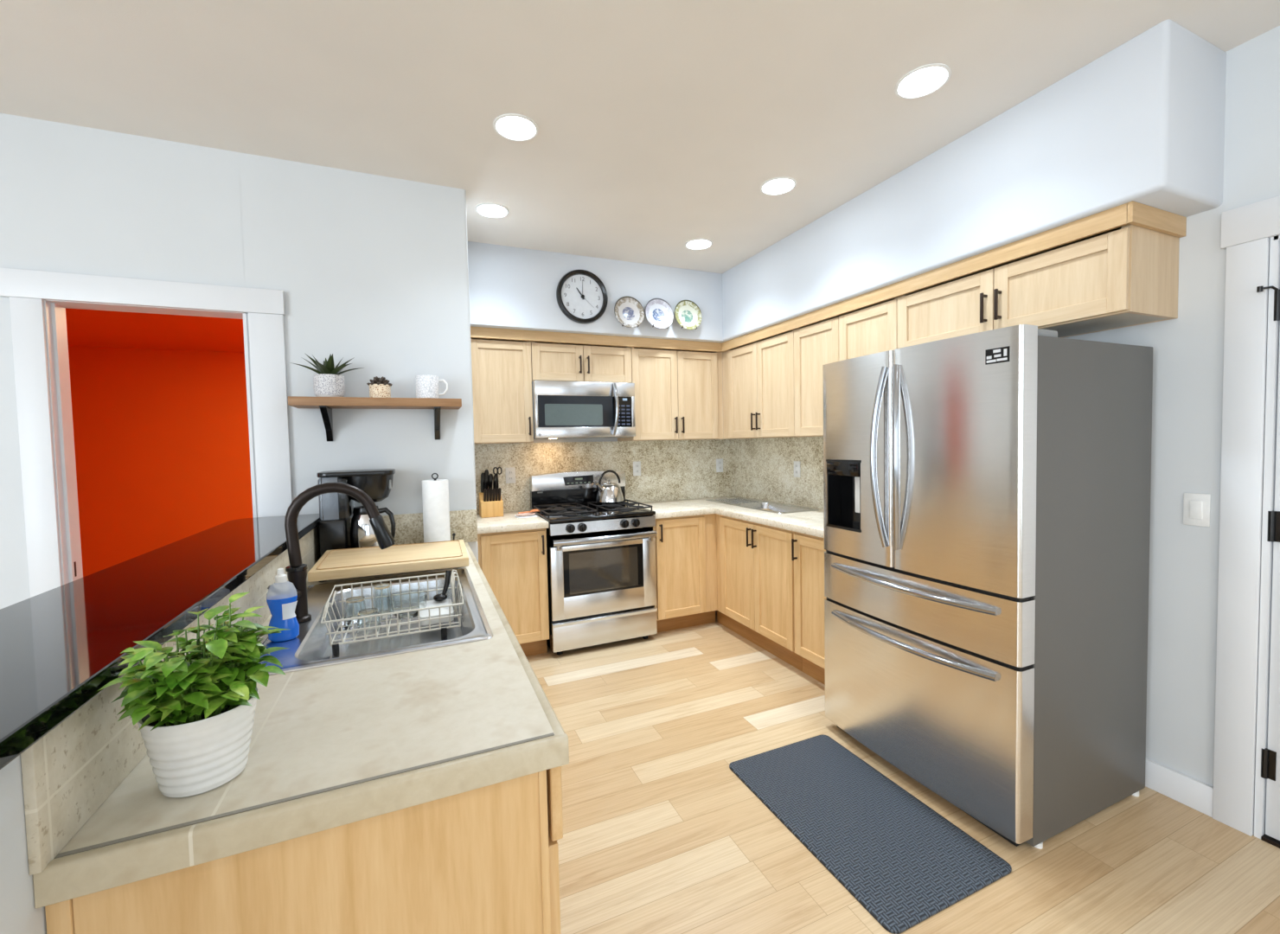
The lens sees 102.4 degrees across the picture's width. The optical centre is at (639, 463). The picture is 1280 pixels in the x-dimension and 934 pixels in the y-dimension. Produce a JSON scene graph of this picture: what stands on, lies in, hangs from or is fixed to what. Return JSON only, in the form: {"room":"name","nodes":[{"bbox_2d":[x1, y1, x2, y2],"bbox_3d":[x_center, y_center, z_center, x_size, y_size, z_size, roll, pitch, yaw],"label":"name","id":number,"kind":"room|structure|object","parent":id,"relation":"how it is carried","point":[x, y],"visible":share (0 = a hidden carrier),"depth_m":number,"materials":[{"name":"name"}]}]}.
{"room":"kitchen","nodes":[
{"label":"kitchen","id":0,"kind":"room"},
{"bbox_2d":[0,754,46,933],"bbox_3d":[-1.086,0.843,1.314,0.132,1.085,2.422,-2,3,-23],"label":"wall","id":1,"kind":"structure","parent":0,"point":[18,913],"depth_m":0.59,"materials":[{"name":"paint"}]},
{"bbox_2d":[0,513,320,769],"bbox_3d":[-1.165,0.288,1.249,0.354,0.030,2.398,-2,3,-23],"label":"bar","id":2,"kind":"object","parent":1,"relation":"on","point":[60,646],"visible":0.84,"depth_m":0.95,"materials":[{"name":"black stone"}]},
{"bbox_2d":[20,524,320,875],"bbox_3d":[-1.115,0.377,1.524,0.012,0.171,1.987,-2,3,-23],"label":"tile backsplash","id":3,"kind":"structure","parent":1,"relation":"attached to","point":[69,772],"depth_m":0.71,"materials":[{"name":"tile"}]},
{"bbox_2d":[65,307,244,352],"bbox_3d":[-3.268,-0.981,3.312,2.960,0.060,2.842,-2,3,-23],"label":"ceiling","id":4,"kind":"structure","parent":0,"point":[85,328],"depth_m":3.75,"materials":[{"name":"paint"}]},
{"bbox_2d":[68,345,253,576],"bbox_3d":[-3.244,0.198,3.360,2.960,2.300,2.842,-2,3,-23],"label":"wall","id":5,"kind":"structure","parent":0,"point":[162,449],"depth_m":4.41,"materials":[{"name":"paint"}]},
{"bbox_2d":[0,113,478,609],"bbox_3d":[-2.986,0.015,2.405,4.135,2.732,1.127,-2,3,-23],"label":"wall","id":6,"kind":"structure","parent":0,"point":[372,271],"depth_m":2.37,"materials":[{"name":"paint"}]},
{"bbox_2d":[73,561,76,576],"bbox_3d":[-2.359,0.442,2.149,0.002,0.063,0.018,-2,3,-23],"label":"strike plate","id":7,"kind":"object","parent":6,"relation":"attached to","point":[74,562],"visible":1,"depth_m":2.15,"materials":[{"name":"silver metal"}]},
{"bbox_2d":[0,268,292,597],"bbox_3d":[-2.048,0.299,2.257,0.928,2.137,0.146,-2,3,-23],"label":"trim","id":8,"kind":"structure","parent":6,"relation":"attached to","point":[39,300],"depth_m":2.10,"materials":[{"name":"paint"}]},
{"bbox_2d":[288,396,461,441],"bbox_3d":[-1.219,-0.206,2.435,0.706,0.193,0.197,-2,3,-23],"label":"wall shelf","id":9,"kind":"object","parent":6,"relation":"attached to","point":[325,404],"visible":1,"depth_m":2.37,"materials":[{"name":"brown wood"}]},
{"bbox_2d":[289,353,363,396],"bbox_3d":[-1.413,-0.392,2.340,0.282,0.193,0.288,-2,3,-23],"label":"agave","id":10,"kind":"object","parent":9,"relation":"on","point":[328,382],"visible":0.91,"depth_m":2.30,"materials":[{"name":"white ceramic"}]},
{"bbox_2d":[313,373,345,396],"bbox_3d":[-1.412,-0.347,2.342,0.122,0.104,0.122,-2,3,-23],"label":"pot","id":11,"kind":"object","parent":10,"relation":"on","point":[325,385],"depth_m":2.29,"materials":[{"name":"white ceramic"}]},
{"bbox_2d":[366,376,392,397],"bbox_3d":[-1.223,-0.355,2.423,0.107,0.105,0.110,-2,3,-23],"label":"potted succulent","id":12,"kind":"object","parent":9,"relation":"on","point":[379,387],"visible":0.94,"depth_m":2.39,"materials":[{"name":"ceramic"}]},
{"bbox_2d":[369,384,390,397],"bbox_3d":[-1.222,-0.336,2.423,0.091,0.066,0.091,-2,3,-23],"label":"pot","id":13,"kind":"object","parent":12,"relation":"on","point":[375,390],"depth_m":2.39,"materials":[{"name":"white ceramic"}]},
{"bbox_2d":[415,374,447,398],"bbox_3d":[-1.024,-0.368,2.515,0.105,0.114,0.133,1,3,39],"label":"mug","id":14,"kind":"object","parent":9,"relation":"on","point":[426,386],"visible":0.86,"depth_m":2.46,"materials":[{"name":"white ceramic"}]},
{"bbox_2d":[350,509,477,544],"bbox_3d":[-1.177,0.338,2.571,0.699,0.168,0.012,-2,3,-23],"label":"tile backsplash","id":15,"kind":"structure","parent":6,"relation":"attached to","point":[409,528],"depth_m":2.60,"materials":[{"name":"beige stone"}]},
{"bbox_2d":[467,241,723,342],"bbox_3d":[-0.337,-1.209,3.880,1.980,0.538,0.436,-2,3,-23],"label":"wall","id":16,"kind":"structure","parent":0,"point":[510,287],"depth_m":3.57,"materials":[{"name":"paint"}]},
{"bbox_2d":[556,269,607,323],"bbox_3d":[-0.398,-1.166,3.595,0.372,0.372,0.037,-2,3,-23],"label":"wall clock","id":17,"kind":"object","parent":16,"relation":"attached to","point":[581,296],"visible":1,"depth_m":3.60,"materials":[{"name":"black plastic"}]},
{"bbox_2d":[614,295,644,327],"bbox_3d":[-0.084,-1.087,3.714,0.232,0.230,0.104,-2,3,-23],"label":"plate","id":18,"kind":"object","parent":16,"relation":"hanging from","point":[629,311],"visible":1,"depth_m":3.70,"materials":[{"name":"white ceramic"}]},
{"bbox_2d":[645,298,673,328],"bbox_3d":[0.134,-1.103,3.807,0.232,0.230,0.104,-2,3,-23],"label":"plate","id":19,"kind":"object","parent":16,"relation":"hanging from","point":[659,313],"visible":1,"depth_m":3.80,"materials":[{"name":"white ceramic"}]},
{"bbox_2d":[674,300,702,329],"bbox_3d":[0.356,-1.121,3.901,0.232,0.230,0.104,-2,3,-23],"label":"plate","id":20,"kind":"object","parent":16,"relation":"hanging from","point":[688,314],"visible":1,"depth_m":3.89,"materials":[{"name":"white ceramic"}]},
{"bbox_2d":[473,384,735,547],"bbox_3d":[-0.243,-0.118,4.256,2.600,2.732,0.120,-2,3,-23],"label":"wall","id":21,"kind":"structure","parent":0,"point":[601,439],"depth_m":4.08,"materials":[{"name":"paint"}]},
{"bbox_2d":[470,338,533,443],"bbox_3d":[-1.025,-0.525,3.638,0.472,0.767,0.375,-2,3,-23],"label":"upper cabinet","id":22,"kind":"object","parent":21,"relation":"attached to","point":[502,369],"visible":0.81,"depth_m":3.52,"materials":[{"name":"brown wood"}]},
{"bbox_2d":[531,341,631,383],"bbox_3d":[-0.467,-0.762,3.869,0.750,0.336,0.375,-2,3,-23],"label":"upper cabinet","id":23,"kind":"object","parent":21,"relation":"attached to","point":[549,361],"visible":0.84,"depth_m":3.72,"materials":[{"name":"brown wood"}]},
{"bbox_2d":[531,380,635,439],"bbox_3d":[-0.442,-0.390,3.843,0.748,0.400,0.440,-2,3,-23],"label":"microwave","id":24,"kind":"object","parent":23,"relation":"attached to","point":[560,409],"visible":0.99,"depth_m":3.68,"materials":[{"name":"grey metal"}]},
{"bbox_2d":[473,439,735,514],"bbox_3d":[-0.215,0.078,4.203,2.362,0.516,0.012,-2,3,-23],"label":"backsplash","id":25,"kind":"structure","parent":21,"relation":"attached to","point":[670,470],"depth_m":4.26,"materials":[{"name":"beige stone"}]},
{"bbox_2d":[505,467,515,483],"bbox_3d":[-0.971,0.089,3.867,0.072,0.120,0.008,-2,3,-23],"label":"power outlet","id":26,"kind":"object","parent":25,"relation":"attached to","point":[510,472],"visible":1,"depth_m":3.87,"materials":[{"name":"white plastic"}]},
{"bbox_2d":[633,460,640,475],"bbox_3d":[-0.022,0.043,4.273,0.072,0.120,0.008,-2,3,-23],"label":"power outlet","id":27,"kind":"object","parent":25,"relation":"attached to","point":[636,465],"visible":1,"depth_m":4.27,"materials":[{"name":"white plastic"}]},
{"bbox_2d":[716,458,723,472],"bbox_3d":[0.713,0.018,4.587,0.072,0.120,0.008,-2,3,-23],"label":"power outlet","id":28,"kind":"object","parent":25,"relation":"attached to","point":[720,461],"visible":1,"depth_m":4.58,"materials":[{"name":"white plastic"}]},
{"bbox_2d":[617,346,723,441],"bbox_3d":[0.255,-0.574,4.185,0.808,0.767,0.375,-2,3,-23],"label":"upper cabinet","id":29,"kind":"object","parent":21,"relation":"attached to","point":[679,395],"visible":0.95,"depth_m":4.04,"materials":[{"name":"brown wood"}]},
{"bbox_2d":[0,0,1279,273],"bbox_3d":[-0.661,-1.342,-0.081,6.750,0.080,7.750,-2,3,-23],"label":"ceiling","id":30,"kind":"structure","parent":0,"point":[662,124],"depth_m":1.88,"materials":[{"name":"paint"}]},
{"bbox_2d":[475,203,509,217],"bbox_3d":[-0.825,-1.415,2.883,0.184,0.006,0.184,-2,3,-23],"label":"recessed light","id":31,"kind":"object","parent":30,"relation":"in","point":[490,210],"visible":1,"depth_m":2.88,"materials":[{"name":"white plastic"}]},
{"bbox_2d":[492,113,538,141],"bbox_3d":[-0.513,-1.391,2.136,0.184,0.006,0.184,-2,3,-23],"label":"recessed light","id":32,"kind":"object","parent":30,"relation":"in","point":[510,126],"visible":1,"depth_m":2.13,"materials":[{"name":"white plastic"}]},
{"bbox_2d":[684,238,712,249],"bbox_3d":[0.395,-1.463,3.438,0.184,0.006,0.184,-2,3,-23],"label":"recessed light","id":33,"kind":"object","parent":30,"relation":"in","point":[697,244],"visible":1,"depth_m":3.43,"materials":[{"name":"white plastic"}]},
{"bbox_2d":[760,177,796,195],"bbox_3d":[0.720,-1.439,2.674,0.184,0.006,0.184,-2,3,-23],"label":"recessed light","id":34,"kind":"object","parent":30,"relation":"in","point":[776,186],"visible":1,"depth_m":2.67,"materials":[{"name":"white plastic"}]},
{"bbox_2d":[895,63,951,99],"bbox_3d":[1.049,-1.415,1.911,0.184,0.006,0.184,-2,3,-23],"label":"recessed light","id":35,"kind":"object","parent":30,"relation":"in","point":[924,80],"visible":1,"depth_m":1.90,"materials":[{"name":"white plastic"}]},
{"bbox_2d":[525,601,1279,933],"bbox_3d":[-0.966,1.431,0.881,6.750,0.060,9.600,-2,3,-23],"label":"floor","id":36,"kind":"structure","parent":0,"point":[661,835],"depth_m":1.81,"materials":[{"name":"brown wood"}]},
{"bbox_2d":[44,769,550,933],"bbox_3d":[-0.440,0.959,0.780,0.624,0.868,0.018,-2,3,-23],"label":"end panel","id":37,"kind":"object","parent":36,"relation":"on","point":[474,861],"visible":0.78,"depth_m":0.78,"materials":[{"name":"brown wood"}]},
{"bbox_2d":[477,528,549,656],"bbox_3d":[-0.937,0.856,3.567,0.482,0.871,0.653,-2,3,-23],"label":"base cabinet","id":38,"kind":"object","parent":36,"relation":"on","point":[514,564],"visible":0.7,"depth_m":3.33,"materials":[{"name":"brown wood"}]},
{"bbox_2d":[476,511,548,534],"bbox_3d":[-0.942,0.399,3.546,0.489,0.042,0.638,-2,3,-23],"label":"countertop","id":39,"kind":"structure","parent":38,"relation":"on","point":[508,521],"depth_m":3.33,"materials":[{"name":"beige stone"}]},
{"bbox_2d":[478,467,503,518],"bbox_3d":[-1.059,0.201,3.674,0.161,0.348,0.155,-2,3,-23],"label":"knife block","id":40,"kind":"object","parent":39,"relation":"on","point":[490,502],"visible":1,"depth_m":3.63,"materials":[{"name":"brown wood"}]},
{"bbox_2d":[514,514,537,518],"bbox_3d":[-0.799,0.369,3.620,0.145,0.006,0.160,-2,3,-23],"label":"folded cloth","id":41,"kind":"object","parent":39,"relation":"on","point":[515,515],"visible":0.7,"depth_m":3.56,"materials":[{"name":"white fabric"}]},
{"bbox_2d":[516,512,535,516],"bbox_3d":[-0.799,0.359,3.608,0.136,0.014,0.093,-2,3,-23],"label":"spoon rest","id":42,"kind":"object","parent":41,"relation":"on","point":[524,514],"visible":0.98,"depth_m":3.59,"materials":[{"name":"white ceramic"}]},
{"bbox_2d":[518,509,539,513],"bbox_3d":[-0.780,0.337,3.636,0.175,0.020,0.056,-3,3,-31],"label":"wooden spoon","id":43,"kind":"object","parent":42,"relation":"on","point":[532,510],"visible":0.89,"depth_m":3.63,"materials":[{"name":"brown wood"}]},
{"bbox_2d":[546,766,563,933],"bbox_3d":[-0.487,0.952,1.002,0.662,0.868,0.439,-2,3,-23],"label":"base cabinet","id":44,"kind":"object","parent":36,"relation":"on","point":[553,775],"visible":0.09,"depth_m":0.91,"materials":[{"name":"brown wood"}]},
{"bbox_2d":[529,470,657,655],"bbox_3d":[-0.344,0.670,3.766,0.757,1.202,0.707,-2,3,-23],"label":"gas range","id":45,"kind":"object","parent":36,"relation":"on","point":[601,557],"visible":0.98,"depth_m":3.53,"materials":[{"name":"silver metal"}]},
{"bbox_2d":[532,503,655,523],"bbox_3d":[-0.345,0.354,3.742,0.757,0.025,0.572,-2,3,-23],"label":"cooktop","id":46,"kind":"object","parent":45,"relation":"in","point":[601,515],"depth_m":3.56,"materials":[{"name":"black metal"}]},
{"bbox_2d":[595,469,623,503],"bbox_3d":[-0.230,0.172,3.945,0.211,0.246,0.211,-1,2,2],"label":"tea kettle","id":47,"kind":"object","parent":45,"relation":"on","point":[609,492],"visible":1,"depth_m":3.87,"materials":[{"name":"silver metal"}]},
{"bbox_2d":[652,513,717,633],"bbox_3d":[0.252,0.810,4.075,0.556,0.871,0.653,-2,3,-23],"label":"base cabinet","id":48,"kind":"object","parent":36,"relation":"on","point":[686,549],"visible":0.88,"depth_m":3.81,"materials":[{"name":"brown wood"}]},
{"bbox_2d":[716,508,802,671],"bbox_3d":[0.989,0.812,3.651,0.633,0.871,0.973,-2,3,-23],"label":"base cabinet","id":49,"kind":"object","parent":36,"relation":"on","point":[755,566],"visible":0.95,"depth_m":3.42,"materials":[{"name":"brown wood"}]},
{"bbox_2d":[633,496,823,537],"bbox_3d":[0.756,0.363,3.537,1.097,0.042,1.992,-2,3,-23],"label":"countertop","id":50,"kind":"structure","parent":49,"relation":"on","point":[807,522],"depth_m":3.63,"materials":[{"name":"beige stone"}]},
{"bbox_2d":[706,497,819,513],"bbox_3d":[0.914,0.388,4.006,0.355,0.155,1.000,-2,3,-23],"label":"sink","id":51,"kind":"object","parent":50,"relation":"in","point":[777,508],"visible":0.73,"depth_m":4.07,"materials":[{"name":"silver metal"}]},
{"bbox_2d":[791,531,825,684],"bbox_3d":[1.281,0.833,2.970,0.633,0.871,0.507,-2,3,-23],"label":"base cabinet","id":52,"kind":"object","parent":36,"relation":"on","point":[808,551],"visible":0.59,"depth_m":2.98,"materials":[{"name":"brown wood"}]},
{"bbox_2d":[729,734,1011,933],"bbox_3d":[0.801,1.313,1.959,0.551,0.012,0.858,-2,3,-23],"label":"floor mat","id":53,"kind":"object","parent":36,"relation":"on","point":[903,861],"visible":1,"depth_m":1.83,"materials":[{"name":"rubber"}]},
{"bbox_2d":[822,324,1152,849],"bbox_3d":[1.394,0.412,2.230,0.870,1.767,0.902,-2,3,-23],"label":"refrigerator","id":54,"kind":"object","parent":36,"relation":"on","point":[987,494],"visible":1,"depth_m":1.87,"materials":[{"name":"silver metal"}]},
{"bbox_2d":[986,348,1007,363],"bbox_3d":[1.188,-0.359,1.713,0.001,0.040,0.064,-2,3,-27],"label":"sticker","id":55,"kind":"object","parent":54,"relation":"attached to","point":[994,355],"depth_m":1.71,"materials":[{"name":"white paper"}]},
{"bbox_3d":[-1.063,0.910,2.335,0.653,0.868,0.559,-2,3,-23],"label":"base cabinet","id":56,"kind":"object","parent":36,"relation":"on","visible":0},
{"bbox_2d":[32,542,569,908],"bbox_3d":[-0.815,0.473,1.658,0.661,0.048,1.982,-2,3,-23],"label":"countertop","id":57,"kind":"structure","parent":56,"relation":"on","point":[334,745],"depth_m":0.84,"materials":[{"name":"beige stone"}]},
{"bbox_2d":[97,591,287,797],"bbox_3d":[-0.661,0.350,0.792,0.211,0.266,0.259,-2,3,-23],"label":"potted plant","id":58,"kind":"object","parent":57,"relation":"on","point":[194,716],"visible":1,"depth_m":0.74,"materials":[{"name":"green plant"}]},
{"bbox_2d":[267,482,395,622],"bbox_3d":[-0.899,0.255,1.519,0.320,0.398,0.101,-2,3,-23],"label":"faucet","id":59,"kind":"object","parent":57,"relation":"on","point":[297,571],"visible":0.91,"depth_m":1.49,"materials":[{"name":"black metal"}]},
{"bbox_2d":[316,468,395,557],"bbox_3d":[-1.292,0.232,2.374,0.306,0.400,0.212,-2,3,-23],"label":"coffee maker","id":60,"kind":"object","parent":57,"relation":"on","point":[336,509],"visible":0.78,"depth_m":2.29,"materials":[{"name":"black plastic"}]},
{"bbox_2d":[346,474,393,502],"bbox_3d":[-1.255,0.115,2.388,0.208,0.124,0.208,-2,3,-23],"label":"basket","id":61,"kind":"object","parent":60,"relation":"on","point":[378,487],"depth_m":2.31,"materials":[{"name":"black plastic"}]},
{"bbox_2d":[258,568,492,675],"bbox_3d":[-0.801,0.507,1.615,0.565,0.119,0.840,-2,3,-23],"label":"sink","id":62,"kind":"object","parent":57,"relation":"in","point":[311,649],"visible":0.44,"depth_m":1.62,"materials":[{"name":"silver metal"}]},
{"bbox_2d":[266,568,299,641],"bbox_3d":[-0.941,0.369,1.355,0.070,0.188,0.048,-2,3,-23],"label":"dish soap bottle","id":63,"kind":"object","parent":62,"relation":"on","point":[282,608],"visible":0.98,"depth_m":1.34,"materials":[{"name":"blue plastic"}]},
{"bbox_2d":[320,569,463,655],"bbox_3d":[-0.812,0.481,1.722,0.413,0.163,0.290,-2,3,-23],"label":"dish rack","id":64,"kind":"object","parent":62,"relation":"in","point":[444,630],"visible":0.78,"depth_m":1.64,"materials":[{"name":"beige metal"}]},
{"bbox_2d":[345,595,365,627],"bbox_3d":[-0.944,0.490,1.711,0.068,0.082,0.068,-2,3,-23],"label":"glass tumbler","id":65,"kind":"object","parent":64,"relation":"in","point":[354,604],"visible":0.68,"depth_m":1.68,"materials":[{"name":"clear glass"}]},
{"bbox_2d":[356,608,381,634],"bbox_3d":[-0.865,0.501,1.642,0.072,0.062,0.072,-2,3,-23],"label":"glass tumbler","id":66,"kind":"object","parent":64,"relation":"in","point":[369,622],"visible":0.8,"depth_m":1.62,"materials":[{"name":"clear glass"}]},
{"bbox_2d":[373,582,393,620],"bbox_3d":[-0.878,0.472,1.760,0.062,0.112,0.062,-2,3,-23],"label":"glass tumbler","id":67,"kind":"object","parent":64,"relation":"in","point":[381,592],"visible":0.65,"depth_m":1.74,"materials":[{"name":"clear glass"}]},
{"bbox_2d":[386,589,427,619],"bbox_3d":[-0.799,0.490,1.773,0.128,0.072,0.128,-2,3,-23],"label":"glass bowl","id":68,"kind":"object","parent":64,"relation":"in","point":[412,599],"visible":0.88,"depth_m":1.74,"materials":[{"name":"clear glass"}]},
{"bbox_2d":[419,598,454,625],"bbox_3d":[-0.703,0.509,1.777,0.107,0.028,0.190,-2,3,-23],"label":"food container","id":69,"kind":"object","parent":64,"relation":"in","point":[424,614],"visible":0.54,"depth_m":1.72,"materials":[{"name":"white plastic"}]},
{"bbox_2d":[433,569,451,601],"bbox_3d":[-0.710,0.442,1.861,0.047,0.099,0.092,-1,2,11],"label":"ladle","id":70,"kind":"object","parent":64,"relation":"in","point":[441,597],"visible":1,"depth_m":1.86,"materials":[{"name":"black plastic"}]},
{"bbox_2d":[433,593,447,601],"bbox_3d":[-0.713,0.479,1.840,0.048,0.026,0.048,-2,3,-23],"label":"bowl","id":71,"kind":"object","parent":70,"relation":"on","point":[441,597],"depth_m":1.83,"materials":[{"name":"black plastic"}]},
{"bbox_2d":[307,539,468,582],"bbox_3d":[-0.993,0.400,2.099,0.554,0.074,0.452,-2,3,-23],"label":"cutting board","id":72,"kind":"object","parent":57,"relation":"on","point":[336,564],"visible":1,"depth_m":1.98,"materials":[{"name":"brown wood"}]},
{"bbox_2d":[422,473,455,542],"bbox_3d":[-1.001,0.233,2.533,0.147,0.374,0.147,-1,2,16],"label":"paper towel holder","id":73,"kind":"object","parent":57,"relation":"on","point":[435,493],"visible":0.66,"depth_m":2.48,"materials":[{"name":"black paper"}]},
{"bbox_2d":[720,19,1226,343],"bbox_3d":[1.284,-1.214,3.143,0.430,0.538,3.067,-2,3,-23],"label":"soffit","id":74,"kind":"structure","parent":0,"point":[1142,122],"depth_m":2.02,"materials":[{"name":"paint"}]},
{"bbox_2d":[735,25,1279,834],"bbox_3d":[2.417,-0.051,1.198,0.120,2.732,7.600,-2,3,-23],"label":"wall","id":75,"kind":"structure","parent":0,"point":[1188,348],"depth_m":1.91,"materials":[{"name":"paint"}]},
{"bbox_2d":[722,328,800,439],"bbox_3d":[0.982,-0.577,3.864,0.380,0.767,0.894,-2,3,-23],"label":"upper cabinet","id":76,"kind":"object","parent":75,"relation":"attached to","point":[758,377],"visible":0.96,"depth_m":3.73,"materials":[{"name":"brown wood"}]},
{"bbox_2d":[734,436,823,509],"bbox_3d":[1.259,0.065,3.746,0.012,0.516,1.988,-2,3,-23],"label":"backsplash","id":77,"kind":"structure","parent":75,"relation":"attached to","point":[764,467],"depth_m":4.06,"materials":[{"name":"beige stone"}]},
{"bbox_2d":[793,460,800,477],"bbox_3d":[1.187,0.043,3.886,0.008,0.120,0.072,-2,3,-23],"label":"power outlet","id":78,"kind":"object","parent":77,"relation":"attached to","point":[796,464],"visible":1,"depth_m":3.88,"materials":[{"name":"white plastic"}]},
{"bbox_2d":[470,200,1186,351],"bbox_3d":[0.733,-0.900,3.213,3.525,0.068,1.613,0,3,29],"label":"crown molding","id":79,"kind":"structure","parent":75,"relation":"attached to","point":[1133,213],"depth_m":2.48,"materials":[{"name":"brown wood"}]},
{"bbox_2d":[793,296,899,436],"bbox_3d":[1.315,-0.552,3.087,0.380,0.767,0.794,-2,3,-23],"label":"upper cabinet","id":80,"kind":"object","parent":75,"relation":"attached to","point":[873,329],"visible":0.34,"depth_m":3.12,"materials":[{"name":"brown wood"}]},
{"bbox_2d":[897,224,1179,348],"bbox_3d":[1.653,-0.731,2.280,0.380,0.360,0.941,-2,3,-23],"label":"upper cabinet","id":81,"kind":"object","parent":75,"relation":"attached to","point":[1126,275],"visible":0.81,"depth_m":1.99,"materials":[{"name":"brown wood"}]},
{"bbox_2d":[1145,758,1213,817],"bbox_3d":[1.945,1.229,2.241,0.016,0.110,0.784,-2,3,-23],"label":"baseboard","id":82,"kind":"structure","parent":75,"relation":"attached to","point":[1197,795],"depth_m":1.96,"materials":[{"name":"paint"}]},
{"bbox_2d":[1183,492,1210,526],"bbox_3d":[2.054,0.171,1.899,0.010,0.120,0.072,-2,3,-23],"label":"light switch","id":83,"kind":"object","parent":75,"relation":"attached to","point":[1196,507],"visible":1,"depth_m":1.90,"materials":[{"name":"white plastic"}]},
{"bbox_2d":[1212,195,1279,838],"bbox_3d":[2.334,0.222,1.382,0.146,2.176,1.068,-2,3,-23],"label":"trim","id":84,"kind":"structure","parent":75,"relation":"attached to","point":[1246,231],"depth_m":1.78,"materials":[{"name":"paint"}]},
{"bbox_2d":[1256,285,1279,840],"bbox_3d":[2.277,0.283,1.379,0.097,2.020,0.840,-2,3,-23],"label":"door","id":85,"kind":"structure","parent":75,"relation":"in","point":[1270,757],"depth_m":1.74,"materials":[{"name":"paint"}]},
{"bbox_2d":[1260,833,1279,848],"bbox_3d":[2.364,1.302,1.429,0.130,0.012,0.810,-2,3,-23],"label":"threshold","id":86,"kind":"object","parent":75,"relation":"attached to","point":[1265,838],"depth_m":1.76,"materials":[{"name":"black metal"}]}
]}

